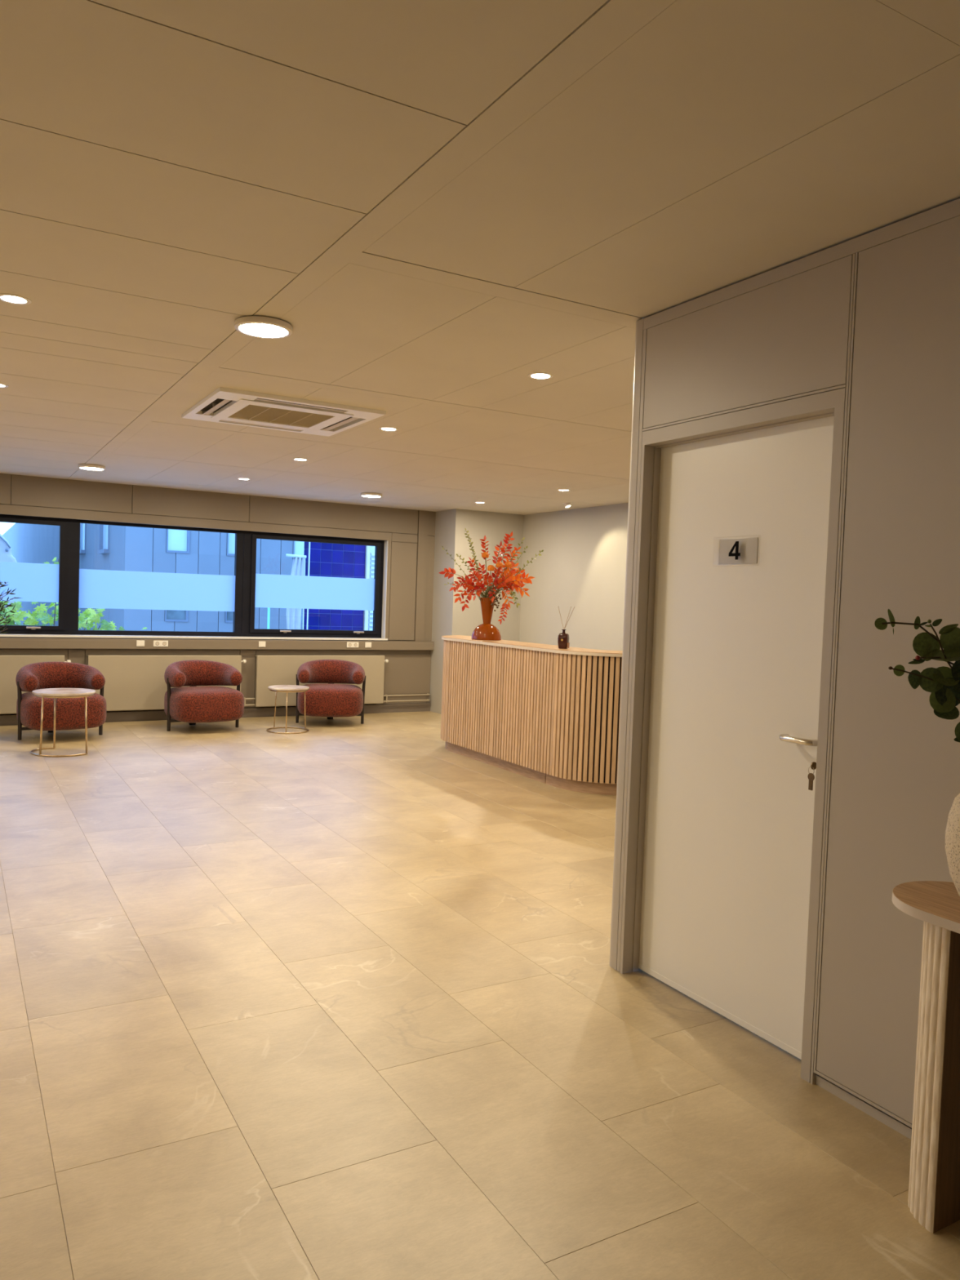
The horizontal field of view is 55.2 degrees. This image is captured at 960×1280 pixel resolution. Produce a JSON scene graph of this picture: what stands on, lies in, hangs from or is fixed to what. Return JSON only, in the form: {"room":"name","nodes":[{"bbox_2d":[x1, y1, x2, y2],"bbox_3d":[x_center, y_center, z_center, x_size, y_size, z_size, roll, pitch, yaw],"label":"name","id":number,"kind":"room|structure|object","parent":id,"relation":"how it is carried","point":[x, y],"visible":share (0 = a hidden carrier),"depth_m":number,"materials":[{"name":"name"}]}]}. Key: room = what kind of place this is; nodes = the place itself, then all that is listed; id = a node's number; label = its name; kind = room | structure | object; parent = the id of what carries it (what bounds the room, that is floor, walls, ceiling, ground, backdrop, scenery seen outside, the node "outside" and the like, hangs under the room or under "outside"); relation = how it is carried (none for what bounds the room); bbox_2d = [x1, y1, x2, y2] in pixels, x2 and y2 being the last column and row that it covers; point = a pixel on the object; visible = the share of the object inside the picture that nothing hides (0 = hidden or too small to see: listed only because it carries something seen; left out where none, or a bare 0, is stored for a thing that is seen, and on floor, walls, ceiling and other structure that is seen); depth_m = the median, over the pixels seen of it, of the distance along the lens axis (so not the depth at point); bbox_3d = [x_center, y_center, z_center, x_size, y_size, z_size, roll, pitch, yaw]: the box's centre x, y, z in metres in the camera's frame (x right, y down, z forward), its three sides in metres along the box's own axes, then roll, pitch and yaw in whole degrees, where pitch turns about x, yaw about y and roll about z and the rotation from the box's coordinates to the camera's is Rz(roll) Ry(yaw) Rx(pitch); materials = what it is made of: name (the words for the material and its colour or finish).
{"room":"reception area","nodes":[
{"label":"reception area","id":0,"kind":"room"},
{"bbox_2d":[0,473,435,715],"bbox_3d":[-5.395,-0.435,9.460,13.300,2.880,0.264,1,3,-30],"label":"wall","id":1,"kind":"structure","parent":0,"point":[408,536],"depth_m":11.00,"materials":[{"name":"paint"}]},
{"bbox_2d":[0,655,71,714],"bbox_3d":[-5.146,0.459,9.436,1.722,0.610,0.092,1,3,-30],"label":"radiator","id":2,"kind":"object","parent":1,"relation":"attached to","point":[10,665],"visible":0.46,"depth_m":9.54,"materials":[{"name":"metal"}]},
{"bbox_2d":[136,640,144,646],"bbox_3d":[-3.766,0.038,10.192,0.085,0.068,0.013,1,3,-30],"label":"blank plate","id":3,"kind":"object","parent":1,"relation":"attached to","point":[139,642],"visible":1,"depth_m":10.19,"materials":[{"name":"white plastic"}]},
{"bbox_2d":[153,640,168,646],"bbox_3d":[-3.579,0.040,10.301,0.158,0.068,0.012,1,3,-30],"label":"wall socket","id":4,"kind":"object","parent":1,"relation":"attached to","point":[156,643],"visible":1,"depth_m":10.30,"materials":[{"name":"white plastic"}]},
{"bbox_2d":[87,655,246,711],"bbox_3d":[-3.508,0.475,10.381,1.724,0.610,0.092,1,3,-30],"label":"radiator","id":5,"kind":"object","parent":1,"relation":"attached to","point":[132,682],"visible":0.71,"depth_m":10.17,"materials":[{"name":"metal"}]},
{"bbox_2d":[0,514,384,638],"bbox_3d":[-3.626,-0.680,10.462,5.480,1.263,0.128,1,3,-30],"label":"window","id":6,"kind":"structure","parent":1,"relation":"in","point":[64,583],"depth_m":10.64,"materials":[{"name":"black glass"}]},
{"bbox_2d":[0,634,387,639],"bbox_3d":[-6.170,-0.061,8.941,11.445,0.022,0.140,1,3,-30],"label":"trim","id":7,"kind":"structure","parent":1,"relation":"attached to","point":[1,635],"depth_m":10.49,"materials":[{"name":"paint"}]},
{"bbox_2d":[0,582,22,634],"bbox_3d":[-4.673,0.147,8.548,0.716,1.606,0.678,0,3,-40],"label":"potted tree","id":8,"kind":"object","parent":7,"relation":"on","point":[2,585],"visible":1,"depth_m":8.65,"materials":[{"name":"green plant"}]},
{"bbox_2d":[0,702,430,725],"bbox_3d":[-5.904,0.831,9.104,12.085,0.108,0.049,1,3,-30],"label":"baseboard","id":9,"kind":"structure","parent":1,"relation":"attached to","point":[150,715],"depth_m":10.94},
{"bbox_2d":[0,637,434,649],"bbox_3d":[-5.858,0.021,9.039,12.085,0.110,0.081,1,3,-30],"label":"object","id":10,"kind":"structure","parent":1,"relation":"attached to","point":[5,642],"depth_m":10.58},
{"bbox_2d":[244,697,254,706],"bbox_3d":[-2.759,0.730,10.863,0.176,0.098,0.083,1,3,-30],"label":"pipes","id":11,"kind":"object","parent":1,"relation":"attached to","point":[245,699],"visible":0.63,"depth_m":10.84,"materials":[{"name":"metal"}]},
{"bbox_2d":[258,641,265,647],"bbox_3d":[-2.579,0.051,10.877,0.082,0.068,0.013,1,3,-30],"label":"blank plate","id":12,"kind":"object","parent":1,"relation":"attached to","point":[261,644],"visible":1,"depth_m":10.87,"materials":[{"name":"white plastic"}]},
{"bbox_2d":[254,655,388,706],"bbox_3d":[-1.921,0.491,11.297,1.700,0.610,0.092,1,3,-30],"label":"radiator","id":13,"kind":"object","parent":1,"relation":"attached to","point":[271,670],"visible":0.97,"depth_m":11.05,"materials":[{"name":"metal"}]},
{"bbox_2d":[346,642,358,647],"bbox_3d":[-1.586,0.061,11.450,0.158,0.068,0.012,1,3,-30],"label":"wall socket","id":14,"kind":"object","parent":1,"relation":"attached to","point":[348,644],"visible":1,"depth_m":11.45,"materials":[{"name":"white plastic"}]},
{"bbox_2d":[364,642,371,647],"bbox_3d":[-1.405,0.062,11.555,0.084,0.068,0.013,1,3,-30],"label":"blank plate","id":15,"kind":"object","parent":1,"relation":"attached to","point":[366,644],"visible":1,"depth_m":11.55,"materials":[{"name":"white plastic"}]},
{"bbox_2d":[383,693,430,702],"bbox_3d":[-0.960,0.748,11.900,0.690,0.098,0.083,1,3,-30],"label":"pipes","id":16,"kind":"object","parent":1,"relation":"attached to","point":[385,696],"visible":0.99,"depth_m":11.85,"materials":[{"name":"metal"}]},
{"bbox_2d":[428,508,524,714],"bbox_3d":[-0.023,-0.367,12.245,1.210,2.880,0.810,1,3,-30],"label":"wall pillar","id":17,"kind":"structure","parent":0,"point":[448,616],"depth_m":11.82,"materials":[{"name":"white paint"}]},
{"bbox_2d":[0,711,959,1279],"bbox_3d":[-2.211,1.297,3.911,13.300,0.120,13.230,1,3,-30],"label":"floor","id":18,"kind":"structure","parent":0,"point":[341,998],"depth_m":2.99,"materials":[{"name":"tile"}]},
{"bbox_2d":[15,662,106,740],"bbox_3d":[-4.119,0.593,9.018,0.801,0.715,0.812,0,3,-39],"label":"armchair","id":19,"kind":"object","parent":18,"relation":"on","point":[70,712],"visible":0.86,"depth_m":8.80,"materials":[{"name":"red fabric"}]},
{"bbox_2d":[30,688,95,756],"bbox_3d":[-3.713,0.726,8.188,0.524,0.548,0.524,1,3,-30],"label":"side table","id":20,"kind":"object","parent":18,"relation":"on","point":[55,693],"visible":1,"depth_m":8.08,"materials":[{"name":"stone"}]},
{"bbox_2d":[164,660,244,731],"bbox_3d":[-2.979,0.596,9.875,0.801,0.715,0.812,0,3,-36],"label":"armchair","id":21,"kind":"object","parent":18,"relation":"on","point":[193,704],"visible":1,"depth_m":9.64,"materials":[{"name":"red fabric"}]},
{"bbox_2d":[266,684,309,733],"bbox_3d":[-2.071,0.744,9.921,0.452,0.478,0.452,1,3,-30],"label":"side table","id":22,"kind":"object","parent":18,"relation":"on","point":[277,688],"visible":1,"depth_m":9.83,"materials":[{"name":"stone"}]},
{"bbox_2d":[295,659,365,724],"bbox_3d":[-1.734,0.605,10.672,0.801,0.715,0.812,2,2,-9],"label":"armchair","id":23,"kind":"object","parent":18,"relation":"on","point":[323,698],"visible":0.98,"depth_m":10.43,"materials":[{"name":"red fabric"}]},
{"bbox_2d":[440,635,622,795],"bbox_3d":[0.894,0.589,8.565,1.782,1.112,2.908,1,3,-30],"label":"reception desk","id":24,"kind":"object","parent":18,"relation":"on","point":[548,714],"visible":0.65,"depth_m":7.58,"materials":[{"name":"brown wood"}]},
{"bbox_2d":[471,597,501,640],"bbox_3d":[0.067,-0.201,8.694,0.284,0.396,0.284,1,3,-30],"label":"vase","id":25,"kind":"object","parent":24,"relation":"on","point":[485,631],"visible":0.93,"depth_m":8.63,"materials":[{"name":"orange ceramic"}]},
{"bbox_2d":[439,528,543,624],"bbox_3d":[0.104,-0.596,8.665,0.988,0.899,0.326,2,2,-7],"label":"flower arrangement","id":26,"kind":"object","parent":25,"relation":"in","point":[505,581],"visible":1,"depth_m":8.63,"materials":[{"name":"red plant"}]},
{"bbox_2d":[441,635,622,653],"bbox_3d":[0.914,0.035,8.541,1.780,0.003,2.905,1,3,-30],"label":"countertop","id":27,"kind":"structure","parent":24,"relation":"on","point":[457,637],"depth_m":7.88,"materials":[{"name":"brown wood"}]},
{"bbox_2d":[557,606,574,648],"bbox_3d":[0.693,-0.102,7.487,0.133,0.346,0.083,3,3,22],"label":"reed diffuser","id":28,"kind":"object","parent":24,"relation":"on","point":[563,642],"visible":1,"depth_m":7.46,"materials":[{"name":"brown glass"}]},
{"bbox_2d":[557,629,568,648],"bbox_3d":[0.682,-0.008,7.495,0.101,0.157,0.101,1,3,-30],"label":"bottle","id":29,"kind":"object","parent":28,"relation":"attached to","point":[563,637],"depth_m":7.46,"materials":[{"name":"brown glass"}]},
{"bbox_2d":[892,880,959,1233],"bbox_3d":[1.381,1.056,1.951,0.340,0.780,1.105,1,3,-30],"label":"console table","id":30,"kind":"object","parent":18,"relation":"on","point":[934,1184],"visible":0.99,"depth_m":2.22,"materials":[{"name":"brown wood"}]},
{"bbox_2d":[945,793,959,896],"bbox_3d":[1.272,0.480,2.150,0.327,0.345,0.327,1,3,-30],"label":"vase","id":31,"kind":"object","parent":30,"relation":"on","point":[952,831],"visible":1,"depth_m":2.16,"materials":[{"name":"beige ceramic"}]},
{"bbox_2d":[874,608,959,742],"bbox_3d":[1.196,0.245,2.094,0.460,0.614,0.371,1,3,-30],"label":"eucalyptus","id":32,"kind":"object","parent":31,"relation":"in","point":[943,682],"visible":1,"depth_m":2.13,"materials":[{"name":"green plant"}]},
{"bbox_2d":[0,0,959,515],"bbox_3d":[-2.115,-1.449,3.793,13.300,0.140,13.230,1,3,-30],"label":"ceiling","id":33,"kind":"structure","parent":0,"point":[444,205],"depth_m":2.64,"materials":[{"name":"paint"}]},
{"bbox_2d":[0,382,8,387],"bbox_3d":[-2.775,-1.463,5.267,0.128,0.004,0.128,1,3,-30],"label":"recessed light","id":34,"kind":"object","parent":33,"relation":"in","point":[2,385],"visible":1,"depth_m":5.28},
{"bbox_2d":[0,293,31,304],"bbox_3d":[-1.865,-1.362,3.673,0.128,0.004,0.128,1,3,-30],"label":"recessed light","id":35,"kind":"object","parent":33,"relation":"in","point":[8,298],"visible":1,"depth_m":3.67,"materials":[{"name":"white plastic"}]},
{"bbox_2d":[77,464,105,471],"bbox_3d":[-3.654,-1.624,8.645,0.240,0.031,0.240,1,3,-30],"label":"recessed light","id":36,"kind":"object","parent":33,"relation":"in","point":[88,467],"visible":1,"depth_m":8.58,"materials":[{"name":"white plastic"}]},
{"bbox_2d":[80,466,102,470],"bbox_3d":[-3.655,-1.611,8.646,0.201,0.005,0.201,0,3,-34],"label":"diffuser","id":37,"kind":"object","parent":36,"relation":"attached to","point":[82,468],"depth_m":8.61,"materials":[{"name":"white plastic"}]},
{"bbox_2d":[234,315,292,338],"bbox_3d":[-0.917,-1.325,3.896,0.240,0.031,0.240,1,3,-30],"label":"recessed light","id":38,"kind":"object","parent":33,"relation":"in","point":[260,326],"visible":1,"depth_m":3.85,"materials":[{"name":"white plastic"}]},
{"bbox_2d":[239,323,288,337],"bbox_3d":[-0.918,-1.312,3.896,0.201,0.005,0.201,0,3,-34],"label":"diffuser","id":39,"kind":"object","parent":38,"relation":"attached to","point":[255,330],"depth_m":3.88,"materials":[{"name":"white plastic"}]},
{"bbox_2d":[182,386,385,436],"bbox_3d":[-1.259,-1.428,5.804,1.010,0.038,0.974,1,3,-30],"label":"air conditioner","id":40,"kind":"object","parent":33,"relation":"attached to","point":[223,405],"visible":1,"depth_m":5.70,"materials":[{"name":"white plastic"}]},
{"bbox_2d":[210,398,354,431],"bbox_3d":[-1.259,-1.420,5.804,0.704,0.022,0.704,1,3,-30],"label":"return grille","id":41,"kind":"object","parent":40,"relation":"attached to","point":[255,411],"depth_m":5.75,"materials":[{"name":"white metal"}]},
{"bbox_2d":[293,457,307,461],"bbox_3d":[-1.521,-1.527,7.777,0.128,0.004,0.128,1,3,-30],"label":"recessed light","id":42,"kind":"object","parent":33,"relation":"in","point":[294,459],"visible":1,"depth_m":7.77,"materials":[{"name":"white plastic"}]},
{"bbox_2d":[360,493,382,497],"bbox_3d":[-1.206,-1.605,10.184,0.240,0.031,0.240,1,3,-30],"label":"recessed light","id":43,"kind":"object","parent":33,"relation":"in","point":[364,495],"visible":1,"depth_m":10.11,"materials":[{"name":"white plastic"}]},
{"bbox_2d":[362,495,380,497],"bbox_3d":[-1.206,-1.592,10.185,0.201,0.005,0.201,0,3,-34],"label":"diffuser","id":44,"kind":"object","parent":43,"relation":"attached to","point":[362,495],"depth_m":10.16,"materials":[{"name":"white plastic"}]},
{"bbox_2d":[379,426,398,431],"bbox_3d":[-0.618,-1.428,6.221,0.128,0.004,0.128,1,3,-30],"label":"recessed light","id":45,"kind":"object","parent":33,"relation":"in","point":[385,428],"visible":1,"depth_m":6.21,"materials":[{"name":"white plastic"}]},
{"bbox_2d":[528,372,553,379],"bbox_3d":[0.304,-1.327,4.619,0.128,0.004,0.128,1,3,-30],"label":"recessed light","id":46,"kind":"object","parent":33,"relation":"in","point":[539,375],"visible":1,"depth_m":4.61,"materials":[{"name":"white plastic"}]},
{"bbox_2d":[557,488,569,491],"bbox_3d":[0.842,-1.507,9.244,0.128,0.004,0.128,1,3,-30],"label":"recessed light","id":47,"kind":"object","parent":33,"relation":"in","point":[561,490],"visible":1,"depth_m":9.24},
{"bbox_2d":[562,502,572,507],"bbox_3d":[0.991,-1.540,10.437,0.110,0.078,0.110,1,3,-30],"label":"spotlight","id":48,"kind":"object","parent":33,"relation":"attached to","point":[566,504],"visible":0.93,"depth_m":10.41,"materials":[{"name":"white metal"}]},
{"bbox_2d":[519,502,628,650],"bbox_3d":[2.429,-0.142,9.002,0.200,2.880,7.270,1,3,-30],"label":"wall","id":49,"kind":"structure","parent":0,"point":[581,565],"depth_m":10.99,"materials":[{"name":"white paint"}]},
{"bbox_2d":[609,198,959,1128],"bbox_3d":[1.907,0.174,1.545,0.140,2.612,5.153,1,3,-30],"label":"wall partition","id":50,"kind":"structure","parent":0,"point":[863,331],"depth_m":2.76,"materials":[{"name":"beige paint"}]},
{"bbox_2d":[638,415,834,1059],"bbox_3d":[0.893,0.310,3.301,0.114,2.108,0.904,1,3,-30],"label":"door","id":51,"kind":"structure","parent":50,"relation":"in","point":[737,648],"depth_m":3.28,"materials":[{"name":"metal"}]},
{"bbox_2d":[718,534,758,566],"bbox_3d":[0.914,-0.317,3.278,0.019,0.106,0.216,1,3,-30],"label":"number sign","id":52,"kind":"object","parent":51,"relation":"attached to","point":[744,550],"visible":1,"depth_m":3.27,"materials":[{"name":"clear plastic"}]},
{"bbox_2d":[807,761,816,790],"bbox_3d":[1.073,0.435,2.944,0.046,0.090,0.025,1,3,-30],"label":"keys","id":53,"kind":"object","parent":51,"relation":"hanging from","point":[811,776],"visible":0.96,"depth_m":2.93,"materials":[{"name":"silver metal"}]},
{"bbox_2d":[813,1069,912,1139],"bbox_3d":[2.076,1.482,1.119,0.029,0.050,4.105,1,3,-30],"label":"baseboard","id":54,"kind":"structure","parent":50,"relation":"attached to","point":[850,1099],"depth_m":2.73,"materials":[{"name":"beige paint"}]},
{"label":"outside","id":55,"kind":"structure","parent":0,"visible":0},
{"bbox_3d":[-42.743,-1.893,74.135,120.000,0.200,148.900,1,3,-30],"label":"ground","id":56,"kind":"structure","parent":55,"visible":0},
{"bbox_2d":[0,533,17,623],"bbox_3d":[-8.101,-0.040,13.690,2.046,3.700,1.832,1,3,-30],"label":"canopy","id":57,"kind":"object","parent":56,"relation":"on","point":[6,555],"visible":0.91,"depth_m":13.30,"materials":[{"name":"white fabric"}]},
{"bbox_2d":[0,553,146,630],"bbox_3d":[-5.556,0.455,11.143,2.752,3.120,1.244,1,3,-30],"label":"bush","id":58,"kind":"object","parent":56,"relation":"on","point":[16,617],"visible":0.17,"depth_m":11.12,"materials":[{"name":"green plant"}]},
{"bbox_2d":[2,523,304,631],"bbox_3d":[-33.741,-4.872,73.863,8.729,6.400,118.020,1,3,-30],"label":"office building","id":59,"kind":"structure","parent":56,"relation":"on","point":[102,547],"depth_m":21.82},
{"bbox_2d":[266,607,270,629],"bbox_3d":[-4.018,0.486,17.365,0.046,2.620,0.048,1,3,-30],"label":"slim pole","id":60,"kind":"object","parent":56,"relation":"on","point":[268,608],"visible":0.02,"depth_m":17.31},
{"bbox_2d":[285,553,306,629],"bbox_3d":[-3.566,0.083,17.599,0.391,3.437,0.070,1,3,-30],"label":"banner","id":61,"kind":"object","parent":56,"relation":"on","point":[293,615],"visible":0.31,"depth_m":17.56,"materials":[{"name":"white fabric"}]},
{"bbox_2d":[302,542,365,630],"bbox_3d":[-3.058,-0.900,19.176,1.242,5.300,0.352,1,3,-30],"label":"solar panels","id":62,"kind":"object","parent":56,"relation":"on","point":[322,559],"depth_m":18.99,"materials":[{"name":"tile"}]},
{"bbox_2d":[363,545,375,630],"bbox_3d":[-2.163,-0.885,19.532,0.645,5.300,0.150,1,3,-30],"label":"panel","id":63,"kind":"object","parent":56,"relation":"on","point":[370,550],"visible":0.13,"depth_m":19.36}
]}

